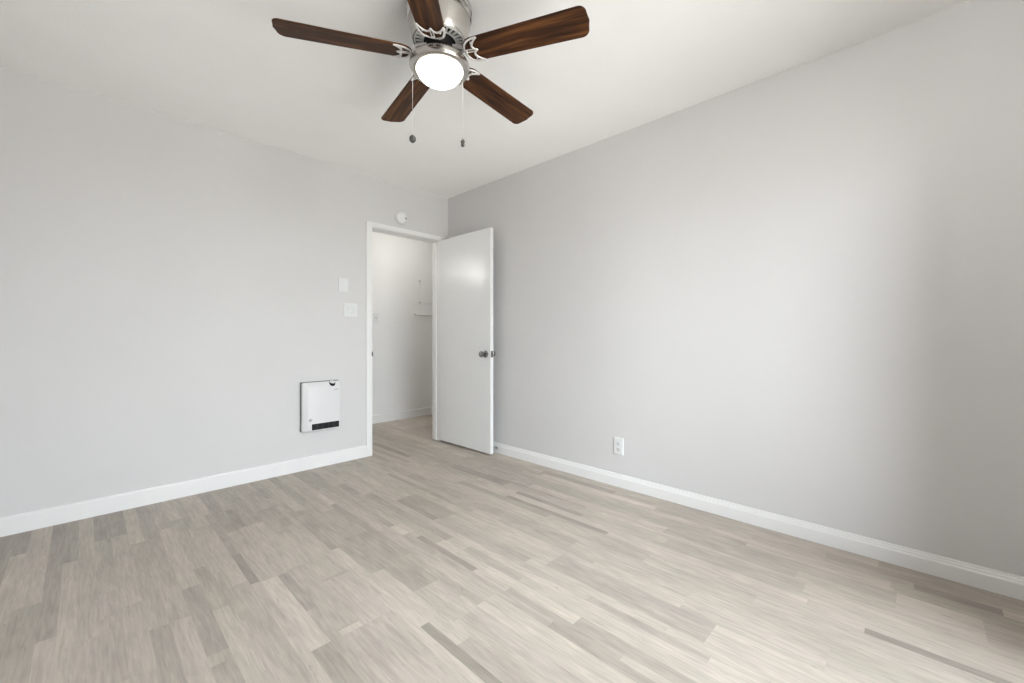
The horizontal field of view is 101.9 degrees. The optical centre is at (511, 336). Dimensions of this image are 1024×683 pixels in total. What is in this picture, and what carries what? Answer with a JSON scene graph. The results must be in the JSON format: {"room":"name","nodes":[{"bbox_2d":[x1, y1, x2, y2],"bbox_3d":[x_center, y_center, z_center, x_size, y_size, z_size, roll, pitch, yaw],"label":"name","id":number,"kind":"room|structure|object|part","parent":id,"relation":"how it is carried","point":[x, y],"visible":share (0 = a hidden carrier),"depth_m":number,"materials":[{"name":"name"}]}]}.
{"room":"empty bedroom","nodes":[
{"label":"empty bedroom","id":0,"kind":"room"},
{"bbox_2d":[0,65,447,516],"bbox_3d":[-1.335,-0.185,3.587,0.115,2.440,4.435,0,0,44],"label":"wall","id":1,"kind":"structure","parent":0,"point":[169,292],"depth_m":2.60,"materials":[{"name":"grey paint"}]},
{"bbox_2d":[0,445,366,536],"bbox_3d":[-2.005,0.984,2.804,0.012,0.100,2.150,0,0,44],"label":"baseboard","id":2,"kind":"structure","parent":1,"relation":"attached to","point":[47,517],"depth_m":2.60,"materials":[{"name":"white paint"}]},
{"bbox_2d":[300,380,340,432],"bbox_3d":[-1.503,0.542,3.278,0.074,0.388,0.302,0,0,44],"label":"wall heater","id":3,"kind":"object","parent":1,"relation":"attached to","point":[320,401],"visible":1,"depth_m":3.25,"materials":[{"name":"white plastic"}]},
{"bbox_2d":[311,420,339,430],"bbox_3d":[-1.471,0.699,3.276,0.007,0.056,0.220,0,0,44],"label":"air vent","id":4,"kind":"object","parent":3,"relation":"attached to","point":[316,425],"depth_m":3.26,"materials":[{"name":"black plastic"}]},
{"bbox_2d":[338,278,347,291],"bbox_3d":[-1.397,-0.429,3.435,0.007,0.114,0.080,0,0,44],"label":"blank plate","id":5,"kind":"object","parent":1,"relation":"attached to","point":[342,282],"visible":1,"depth_m":3.43,"materials":[{"name":"plastic"}]},
{"bbox_2d":[344,303,356,316],"bbox_3d":[-1.352,-0.224,3.478,0.010,0.114,0.117,0,0,44],"label":"light switch","id":6,"kind":"object","parent":1,"relation":"attached to","point":[350,309],"visible":1,"depth_m":3.48,"materials":[{"name":"plastic"}]},
{"bbox_2d":[394,211,406,224],"bbox_3d":[-1.013,-1.092,3.808,0.039,0.125,0.125,0,0,44],"label":"smoke detector","id":7,"kind":"object","parent":1,"relation":"attached to","point":[400,217],"visible":1,"depth_m":3.79,"materials":[{"name":"plastic"}]},
{"bbox_2d":[366,221,444,456],"bbox_3d":[-1.009,0.017,3.915,0.136,2.034,0.830,0,0,44],"label":"door frame","id":8,"kind":"structure","parent":1,"relation":"attached to","point":[369,225],"depth_m":3.87,"materials":[{"name":"white paint"}]},
{"bbox_2d":[439,227,494,453],"bbox_3d":[-0.442,0.035,3.866,0.764,1.969,0.166,0,0,44],"label":"door","id":9,"kind":"structure","parent":8,"relation":"attached to","point":[466,353],"depth_m":3.82,"materials":[{"name":"white paint"}]},
{"bbox_3d":[-0.254,0.151,3.614,0.064,0.064,0.066,0,0,44],"label":"knob","id":10,"kind":"part","parent":9,"relation":"part of","materials":[{"name":"silver metal"}]},
{"bbox_2d":[372,231,431,414],"bbox_3d":[-2.132,-0.185,4.536,0.115,2.440,4.180,0,0,44],"label":"wall","id":11,"kind":"structure","parent":0,"point":[401,339],"depth_m":5.21,"materials":[{"name":"paint"}]},
{"bbox_2d":[373,313,378,322],"bbox_3d":[-1.625,-0.227,4.964,0.018,0.116,0.072,0,0,44],"label":"switch","id":12,"kind":"object","parent":11,"relation":"attached to","point":[375,315],"visible":1,"depth_m":4.96,"materials":[{"name":"plastic"}]},
{"bbox_2d":[372,407,431,423],"bbox_3d":[-2.087,0.984,4.492,0.012,0.100,3.950,0,0,44],"label":"baseboard","id":13,"kind":"structure","parent":11,"relation":"attached to","point":[386,417],"depth_m":5.21,"materials":[{"name":"white paint"}]},
{"bbox_2d":[419,280,431,303],"bbox_3d":[-1.121,-0.586,5.484,0.018,0.297,0.242,0,0,44],"label":"breaker panel","id":14,"kind":"object","parent":11,"relation":"attached to","point":[425,287],"visible":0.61,"depth_m":5.47,"materials":[{"name":"paint"}]},
{"bbox_2d":[0,0,969,197],"bbox_3d":[-0.344,-1.455,2.627,5.340,0.100,4.435,0,0,44],"label":"ceiling","id":15,"kind":"structure","parent":0,"point":[221,65],"depth_m":2.15,"materials":[{"name":"paint"}]},
{"bbox_2d":[272,0,589,146],"bbox_3d":[-0.300,-1.109,1.812,1.217,0.592,1.205,0,0,44],"label":"ceiling fan","id":16,"kind":"object","parent":15,"relation":"hanging from","point":[440,29],"visible":1,"depth_m":1.69,"materials":[{"name":"brown wood"}]},
{"bbox_3d":[-0.671,-1.195,1.670,0.522,0.006,0.131,0,11,-17],"label":"blade","id":17,"kind":"part","parent":16,"relation":"part of","materials":[{"name":"brown wood"}]},
{"bbox_3d":[-0.523,-1.195,2.088,0.131,0.006,0.522,-13,7,-34],"label":"blade","id":18,"kind":"part","parent":16,"relation":"part of","materials":[{"name":"brown wood"}]},
{"bbox_3d":[-0.426,-1.004,1.777,0.002,0.286,0.002,0,0,44],"label":"pull chain","id":19,"kind":"part","parent":16,"relation":"part of","materials":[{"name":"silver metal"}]},
{"bbox_3d":[-0.319,-1.195,1.401,0.131,0.006,0.522,11,0,1],"label":"blade","id":20,"kind":"part","parent":16,"relation":"part of","materials":[{"name":"brown wood"}]},
{"bbox_2d":[414,24,463,52],"bbox_3d":[-0.309,-1.260,1.777,0.216,0.006,0.216,0,0,44],"label":"vent grille","id":21,"kind":"object","parent":16,"relation":"attached to","point":[450,36],"depth_m":1.73,"materials":[{"name":"metal"}]},
{"bbox_3d":[-0.309,-1.116,1.777,0.193,0.064,0.193,0,0,44],"label":"globe","id":22,"kind":"part","parent":16,"relation":"part of","materials":[{"name":"white glass"}]},
{"bbox_3d":[-0.080,-1.195,2.076,0.131,0.006,0.522,-14,-8,37],"label":"blade","id":23,"kind":"part","parent":16,"relation":"part of","materials":[{"name":"brown wood"}]},
{"bbox_3d":[0.046,-1.195,1.652,0.522,0.006,0.131,0,-11,19],"label":"blade","id":24,"kind":"part","parent":16,"relation":"part of","materials":[{"name":"brown wood"}]},
{"bbox_2d":[0,414,1023,682],"bbox_3d":[-0.326,1.035,2.638,5.380,0.001,4.536,0,0,44],"label":"floor","id":25,"kind":"structure","parent":0,"point":[421,558],"depth_m":1.65,"materials":[{"name":"beige wood"}]},
{"bbox_2d":[448,0,1023,576],"bbox_3d":[0.825,-0.185,2.866,3.992,2.440,0.115,0,0,44],"label":"wall","id":26,"kind":"structure","parent":0,"point":[797,292],"depth_m":2.14,"materials":[{"name":"grey paint"}]},
{"bbox_2d":[614,437,623,455],"bbox_3d":[0.735,0.756,2.866,0.076,0.118,0.009,0,0,44],"label":"power outlet","id":27,"kind":"object","parent":26,"relation":"attached to","point":[618,442],"visible":1,"depth_m":2.86,"materials":[{"name":"plastic"}]},
{"bbox_2d":[493,442,1023,600],"bbox_3d":[0.746,0.990,2.852,3.857,0.088,0.015,0,0,44],"label":"baseboard","id":28,"kind":"structure","parent":26,"relation":"attached to","point":[995,581],"depth_m":2.11,"materials":[{"name":"white paint"}]}
]}

